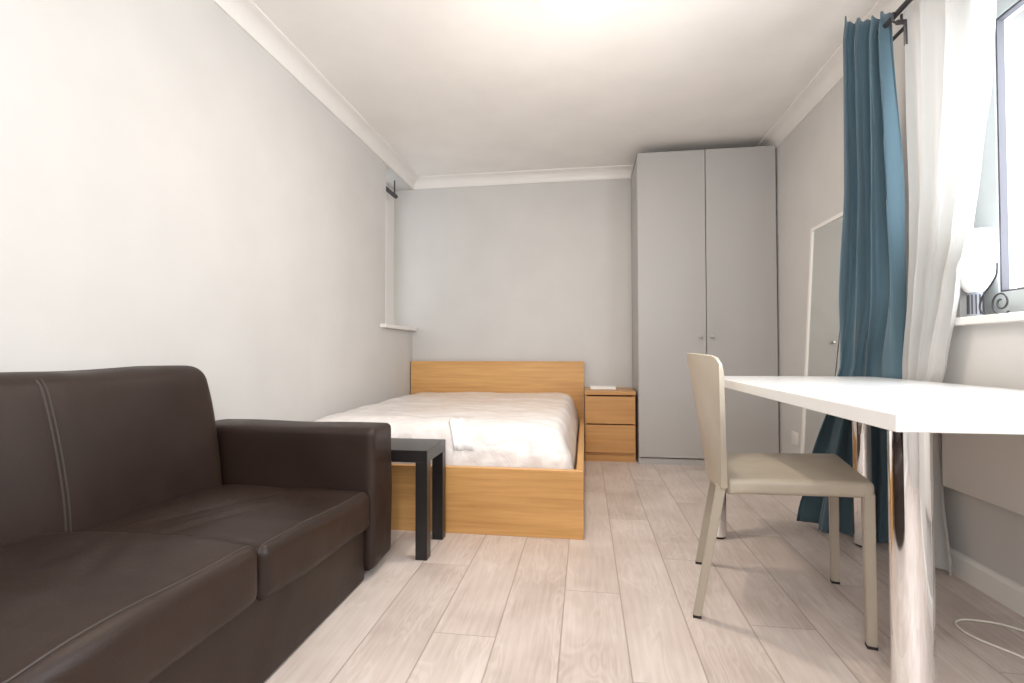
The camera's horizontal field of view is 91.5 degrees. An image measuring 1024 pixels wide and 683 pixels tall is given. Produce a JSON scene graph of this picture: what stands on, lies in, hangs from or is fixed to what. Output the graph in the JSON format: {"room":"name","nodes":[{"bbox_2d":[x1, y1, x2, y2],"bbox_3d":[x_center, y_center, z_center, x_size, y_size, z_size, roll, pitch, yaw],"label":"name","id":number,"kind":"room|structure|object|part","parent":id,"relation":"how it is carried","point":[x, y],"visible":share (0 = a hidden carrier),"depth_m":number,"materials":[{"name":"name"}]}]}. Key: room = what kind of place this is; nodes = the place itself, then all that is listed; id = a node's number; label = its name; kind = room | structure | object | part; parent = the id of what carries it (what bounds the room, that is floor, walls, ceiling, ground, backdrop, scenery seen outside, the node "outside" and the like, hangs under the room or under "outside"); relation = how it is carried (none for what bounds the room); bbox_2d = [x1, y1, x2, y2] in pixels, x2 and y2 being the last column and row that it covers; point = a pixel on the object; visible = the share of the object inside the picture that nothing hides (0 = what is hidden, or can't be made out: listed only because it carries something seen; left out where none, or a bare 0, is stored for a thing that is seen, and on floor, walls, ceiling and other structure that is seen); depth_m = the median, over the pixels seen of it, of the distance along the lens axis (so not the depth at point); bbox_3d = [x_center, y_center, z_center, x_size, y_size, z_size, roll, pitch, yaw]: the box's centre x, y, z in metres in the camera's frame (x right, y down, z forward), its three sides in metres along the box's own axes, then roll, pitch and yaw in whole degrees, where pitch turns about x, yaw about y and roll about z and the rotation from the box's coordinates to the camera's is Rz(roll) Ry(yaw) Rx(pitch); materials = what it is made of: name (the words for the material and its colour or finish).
{"room":"studio apartment","nodes":[
{"label":"studio apartment","id":0,"kind":"room"},
{"bbox_2d":[0,0,412,421],"bbox_3d":[-1.496,-0.336,1.560,0.250,2.460,6.239,0,-1,8],"label":"wall","id":1,"kind":"structure","parent":0,"point":[171,193],"depth_m":2.00,"materials":[{"name":"paint"}]},
{"bbox_2d":[212,0,418,188],"bbox_3d":[-1.317,-1.520,1.658,0.085,0.090,6.039,0,-1,8],"label":"trim","id":2,"kind":"structure","parent":1,"relation":"attached to","point":[245,13],"depth_m":2.82,"materials":[{"name":"white paint"}]},
{"bbox_2d":[386,184,393,324],"bbox_3d":[-1.174,-0.762,4.352,0.050,1.311,0.639,0,-1,8],"label":"window","id":3,"kind":"structure","parent":1,"relation":"in","point":[389,199],"depth_m":4.56,"materials":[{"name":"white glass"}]},
{"bbox_2d":[386,180,397,198],"bbox_3d":[-1.056,-1.344,4.240,0.038,0.152,0.370,0,-1,8],"label":"curtain rod","id":4,"kind":"object","parent":1,"relation":"attached to","point":[389,191],"visible":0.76,"depth_m":4.32,"materials":[{"name":"grey metal"}]},
{"bbox_2d":[380,324,416,330],"bbox_3d":[-1.050,-0.118,4.271,0.242,0.030,0.739,0,-1,8],"label":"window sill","id":5,"kind":"structure","parent":1,"relation":"attached to","point":[390,326],"depth_m":4.16,"materials":[{"name":"white paint"}]},
{"bbox_2d":[394,178,631,438],"bbox_3d":[0.549,-0.282,4.488,3.645,2.460,0.150,0,-1,8],"label":"wall","id":6,"kind":"structure","parent":0,"point":[533,271],"depth_m":4.49,"materials":[{"name":"paint"}]},
{"bbox_2d":[414,165,633,188],"bbox_3d":[0.555,-1.469,4.392,2.995,0.090,0.085,0,-1,8],"label":"trim","id":7,"kind":"structure","parent":6,"relation":"attached to","point":[618,171],"depth_m":4.46,"materials":[{"name":"white paint"}]},
{"bbox_2d":[252,0,877,175],"bbox_3d":[0.122,-1.621,1.449,3.595,0.100,6.439,0,-1,8],"label":"ceiling","id":8,"kind":"structure","parent":0,"point":[451,86],"depth_m":2.84,"materials":[{"name":"paint"}]},
{"bbox_2d":[264,450,1023,682],"bbox_3d":[0.126,0.938,1.398,3.595,0.100,6.439,0,-1,8],"label":"floor","id":9,"kind":"structure","parent":0,"point":[615,604],"depth_m":1.66,"materials":[{"name":"grey wood"}]},
{"bbox_2d":[0,365,391,682],"bbox_3d":[-1.002,0.483,1.295,0.798,0.810,1.699,0,-1,8],"label":"sofa","id":10,"kind":"object","parent":9,"relation":"on","point":[146,537],"visible":1,"depth_m":1.36,"materials":[{"name":"brown leather"}]},
{"bbox_3d":[-1.294,0.337,1.334,0.207,0.517,1.284,0,-1,8],"label":"backrest","id":11,"kind":"part","parent":10,"relation":"part of","materials":[{"name":"brown leather"}]},
{"bbox_2d":[0,531,256,682],"bbox_3d":[-0.972,0.554,0.964,0.642,0.194,0.657,0,-1,8],"label":"seat cushion","id":12,"kind":"object","parent":10,"relation":"on","point":[82,606],"depth_m":0.97,"materials":[{"name":"brown leather"}]},
{"bbox_2d":[77,484,368,600],"bbox_3d":[-0.881,0.608,1.609,0.628,0.198,0.649,0,-1,8],"label":"seat cushion","id":13,"kind":"object","parent":10,"relation":"on","point":[295,532],"depth_m":1.50,"materials":[{"name":"brown leather"}]},
{"bbox_3d":[-0.887,0.598,2.030,0.771,0.542,0.205,0,-1,8],"label":"armrest","id":14,"kind":"part","parent":10,"relation":"part of","materials":[{"name":"brown leather"}]},
{"bbox_2d":[391,438,445,560],"bbox_3d":[-0.554,0.680,2.226,0.452,0.450,0.278,0,-1,8],"label":"side table","id":15,"kind":"object","parent":9,"relation":"on","point":[421,452],"visible":0.54,"depth_m":2.09,"materials":[{"name":"black paint"}]},
{"bbox_3d":[-0.371,0.702,2.084,0.050,0.401,0.050,0,-1,8],"label":"leg","id":16,"kind":"part","parent":15,"relation":"part of","materials":[{"name":"black paint"}]},
{"bbox_3d":[-0.338,0.706,2.309,0.050,0.401,0.050,0,-1,8],"label":"leg","id":17,"kind":"part","parent":15,"relation":"part of","materials":[{"name":"black paint"}]},
{"bbox_2d":[391,361,583,539],"bbox_3d":[-0.292,0.542,3.433,1.559,0.773,2.096,0,-1,8],"label":"frame","id":18,"kind":"object","parent":9,"relation":"on","point":[484,500],"visible":0.45,"depth_m":2.36,"materials":[{"name":"brown wood"}]},
{"bbox_2d":[313,392,578,468],"bbox_3d":[-0.294,0.559,3.425,1.480,0.307,1.999,0,-1,8],"label":"mattress","id":19,"kind":"object","parent":18,"relation":"on","point":[489,429],"visible":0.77,"depth_m":2.54,"materials":[{"name":"fabric"}]},
{"bbox_3d":[-0.442,0.753,2.409,1.559,0.312,0.035,0,-1,8],"label":"footboard","id":20,"kind":"part","parent":18,"relation":"part of","materials":[{"name":"brown wood"}]},
{"bbox_3d":[-0.144,0.562,4.445,1.559,0.773,0.050,0,-1,8],"label":"headboard","id":21,"kind":"part","parent":18,"relation":"part of","materials":[{"name":"brown wood"}]},
{"bbox_3d":[0.462,0.775,3.310,0.033,0.300,2.011,0,-1,8],"label":"rail","id":22,"kind":"part","parent":18,"relation":"part of","materials":[{"name":"brown wood"}]},
{"bbox_2d":[585,387,635,461],"bbox_3d":[0.797,0.666,4.105,0.392,0.550,0.456,0,-1,8],"label":"nightstand","id":23,"kind":"object","parent":9,"relation":"on","point":[610,415],"visible":0.98,"depth_m":3.88,"materials":[{"name":"brown wood"}]},
{"bbox_2d":[590,385,615,389],"bbox_3d":[0.751,0.380,4.123,0.205,0.024,0.150,0,-1,8],"label":"paper stack","id":24,"kind":"object","parent":23,"relation":"on","point":[601,387],"visible":1,"depth_m":4.06,"materials":[{"name":"white paper"}]},
{"bbox_3d":[0.794,0.538,4.089,0.382,0.212,0.420,0,-1,8],"label":"drawer","id":25,"kind":"part","parent":23,"relation":"part of","materials":[{"name":"brown wood"}]},
{"bbox_3d":[0.797,0.406,4.110,0.392,0.030,0.456,0,-1,8],"label":"panel","id":26,"kind":"part","parent":23,"relation":"part of","materials":[{"name":"brown wood"}]},
{"bbox_3d":[0.794,0.761,4.085,0.382,0.214,0.420,0,-1,8],"label":"drawer","id":27,"kind":"part","parent":23,"relation":"part of","materials":[{"name":"brown wood"}]},
{"bbox_2d":[631,145,778,465],"bbox_3d":[1.499,-0.256,3.986,1.008,2.386,0.527,0,-1,8],"label":"wardrobe","id":28,"kind":"object","parent":9,"relation":"on","point":[703,222],"visible":0.93,"depth_m":3.76,"materials":[{"name":"grey laminate"}]},
{"bbox_3d":[1.215,-0.286,3.799,0.498,2.332,0.019,0,-1,8],"label":"door","id":29,"kind":"part","parent":28,"relation":"part of","materials":[{"name":"white wood"}]},
{"bbox_3d":[1.711,-0.289,3.726,0.496,2.332,0.019,0,-1,8],"label":"door","id":30,"kind":"part","parent":28,"relation":"part of","materials":[{"name":"grey wood"}]},
{"bbox_2d":[686,353,877,650],"bbox_3d":[0.891,0.467,1.748,0.522,0.853,0.476,-1,-1,21],"label":"dining chair","id":31,"kind":"object","parent":9,"relation":"on","point":[830,476],"visible":1,"depth_m":1.60,"materials":[{"name":"beige leather"}]},
{"bbox_3d":[0.792,0.680,2.008,0.107,0.422,0.033,-1,-1,29],"label":"leg","id":32,"kind":"part","parent":31,"relation":"part of","materials":[{"name":"beige leather"}]},
{"bbox_3d":[0.707,0.257,1.824,0.128,0.429,0.476,-1,-1,21],"label":"backrest","id":33,"kind":"part","parent":31,"relation":"part of","materials":[{"name":"beige leather"}]},
{"bbox_3d":[0.640,0.673,1.616,0.108,0.422,0.033,0,-1,13],"label":"leg","id":34,"kind":"part","parent":31,"relation":"part of","materials":[{"name":"beige leather"}]},
{"bbox_3d":[0.925,0.453,1.736,0.449,0.077,0.454,-1,-1,21],"label":"seat","id":35,"kind":"part","parent":31,"relation":"part of","materials":[{"name":"beige leather"}]},
{"bbox_3d":[1.197,0.669,1.856,0.030,0.437,0.033,-1,-1,21],"label":"leg","id":36,"kind":"part","parent":31,"relation":"part of","materials":[{"name":"beige leather"}]},
{"bbox_3d":[1.042,0.661,1.456,0.030,0.437,0.033,-1,-1,21],"label":"leg","id":37,"kind":"part","parent":31,"relation":"part of","materials":[{"name":"beige leather"}]},
{"bbox_2d":[801,211,842,452],"bbox_3d":[1.789,0.104,2.846,0.108,1.620,0.495,0,-1,8],"label":"leaning mirror","id":38,"kind":"object","parent":9,"relation":"on","point":[822,347],"visible":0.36,"depth_m":2.91,"materials":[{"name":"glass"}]},
{"bbox_2d":[709,376,1023,682],"bbox_3d":[1.198,0.521,1.635,0.769,0.740,1.510,0,-1,8],"label":"dining table","id":39,"kind":"object","parent":9,"relation":"on","point":[910,411],"visible":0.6,"depth_m":1.01,"materials":[{"name":"white wood"}]},
{"bbox_3d":[0.956,0.548,2.321,0.074,0.694,0.074,0,-1,8],"label":"leg","id":40,"kind":"part","parent":39,"relation":"part of","materials":[{"name":"silver metal"}]},
{"bbox_3d":[1.553,0.545,2.213,0.074,0.694,0.074,0,-1,8],"label":"leg","id":41,"kind":"part","parent":39,"relation":"part of","materials":[{"name":"silver metal"}]},
{"bbox_3d":[0.819,0.523,1.022,0.074,0.694,0.074,0,-1,8],"label":"leg","id":42,"kind":"part","parent":39,"relation":"part of","materials":[{"name":"silver metal"}]},
{"bbox_2d":[954,618,1023,658],"bbox_3d":[1.534,0.866,1.247,0.235,0.032,0.712,0,-1,-9],"label":"cable","id":43,"kind":"object","parent":9,"relation":"on","point":[961,619],"visible":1,"depth_m":1.53,"materials":[{"name":"beige plastic"}]},
{"bbox_2d":[775,9,1023,585],"bbox_3d":[1.729,-0.348,1.188,0.250,2.460,6.439,0,-1,8],"label":"wall","id":44,"kind":"structure","parent":0,"point":[810,161],"depth_m":2.25,"materials":[{"name":"paint"}]},
{"bbox_2d":[792,431,798,445],"bbox_3d":[1.924,0.660,3.394,0.014,0.090,0.100,0,-1,8],"label":"wall socket","id":45,"kind":"object","parent":44,"relation":"attached to","point":[795,436],"visible":1,"depth_m":3.38,"materials":[{"name":"white plastic"}]},
{"bbox_2d":[756,0,914,148],"bbox_3d":[1.562,-1.533,1.235,0.085,0.090,6.039,0,-1,8],"label":"trim","id":46,"kind":"structure","parent":44,"relation":"attached to","point":[830,74],"depth_m":3.00,"materials":[{"name":"white paint"}]},
{"bbox_2d":[877,0,912,45],"bbox_3d":[1.487,-1.265,1.120,0.200,0.141,2.200,0,-1,8],"label":"rail","id":47,"kind":"object","parent":44,"relation":"attached to","point":[894,15],"visible":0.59,"depth_m":1.98,"materials":[{"name":"grey metal"}]},
{"bbox_2d":[797,11,905,542],"bbox_3d":[1.587,-0.263,2.285,0.294,2.310,0.495,0,-1,-5],"label":"curtain","id":48,"kind":"object","parent":47,"relation":"hanging from","point":[872,277],"visible":0.77,"depth_m":2.21,"materials":[{"name":"blue fabric"}]},
{"bbox_3d":[1.470,-1.305,1.103,0.016,0.016,2.160,0,-1,8],"label":"rod","id":49,"kind":"part","parent":47,"relation":"part of","materials":[{"name":"grey metal"}]},
{"bbox_2d":[902,0,996,575],"bbox_3d":[1.611,-0.233,1.888,0.125,2.226,0.593,0,-1,8],"label":"curtain","id":50,"kind":"object","parent":47,"relation":"hanging from","point":[949,50],"visible":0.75,"depth_m":1.88,"materials":[{"name":"white fabric"}]},
{"bbox_2d":[942,433,1023,515],"bbox_3d":[1.558,0.522,1.073,0.062,0.715,1.695,0,-1,8],"label":"radiator","id":51,"kind":"object","parent":44,"relation":"attached to","point":[989,468],"visible":0.64,"depth_m":1.70,"materials":[{"name":"white metal"}]},
{"bbox_2d":[948,547,1023,616],"bbox_3d":[1.599,0.837,1.184,0.018,0.090,6.039,0,-1,8],"label":"baseboard","id":52,"kind":"structure","parent":44,"relation":"attached to","point":[1004,590],"depth_m":1.75,"materials":[{"name":"white paint"}]},
{"bbox_2d":[954,311,1023,325],"bbox_3d":[1.585,-0.092,0.972,0.115,0.030,1.880,0,-1,8],"label":"window sill","id":53,"kind":"structure","parent":44,"relation":"attached to","point":[1013,316],"depth_m":1.71,"materials":[{"name":"white paint"}]},
{"bbox_2d":[956,228,1009,315],"bbox_3d":[1.674,-0.248,1.794,0.132,0.322,0.217,-1,-1,33],"label":"lamp","id":54,"kind":"object","parent":53,"relation":"on","point":[980,270],"visible":0.88,"depth_m":1.78,"materials":[{"name":"white glass"}]},
{"bbox_3d":[1.698,-0.291,1.831,0.132,0.236,0.132,0,-1,8],"label":"lamp shade","id":55,"kind":"part","parent":54,"relation":"part of","materials":[{"name":"white glass"}]},
{"bbox_2d":[976,0,1023,314],"bbox_3d":[1.665,-0.690,0.997,0.060,1.165,1.830,0,-1,8],"label":"window","id":56,"kind":"structure","parent":44,"relation":"in","point":[996,198],"depth_m":1.80,"materials":[{"name":"grey plastic"}]}
]}

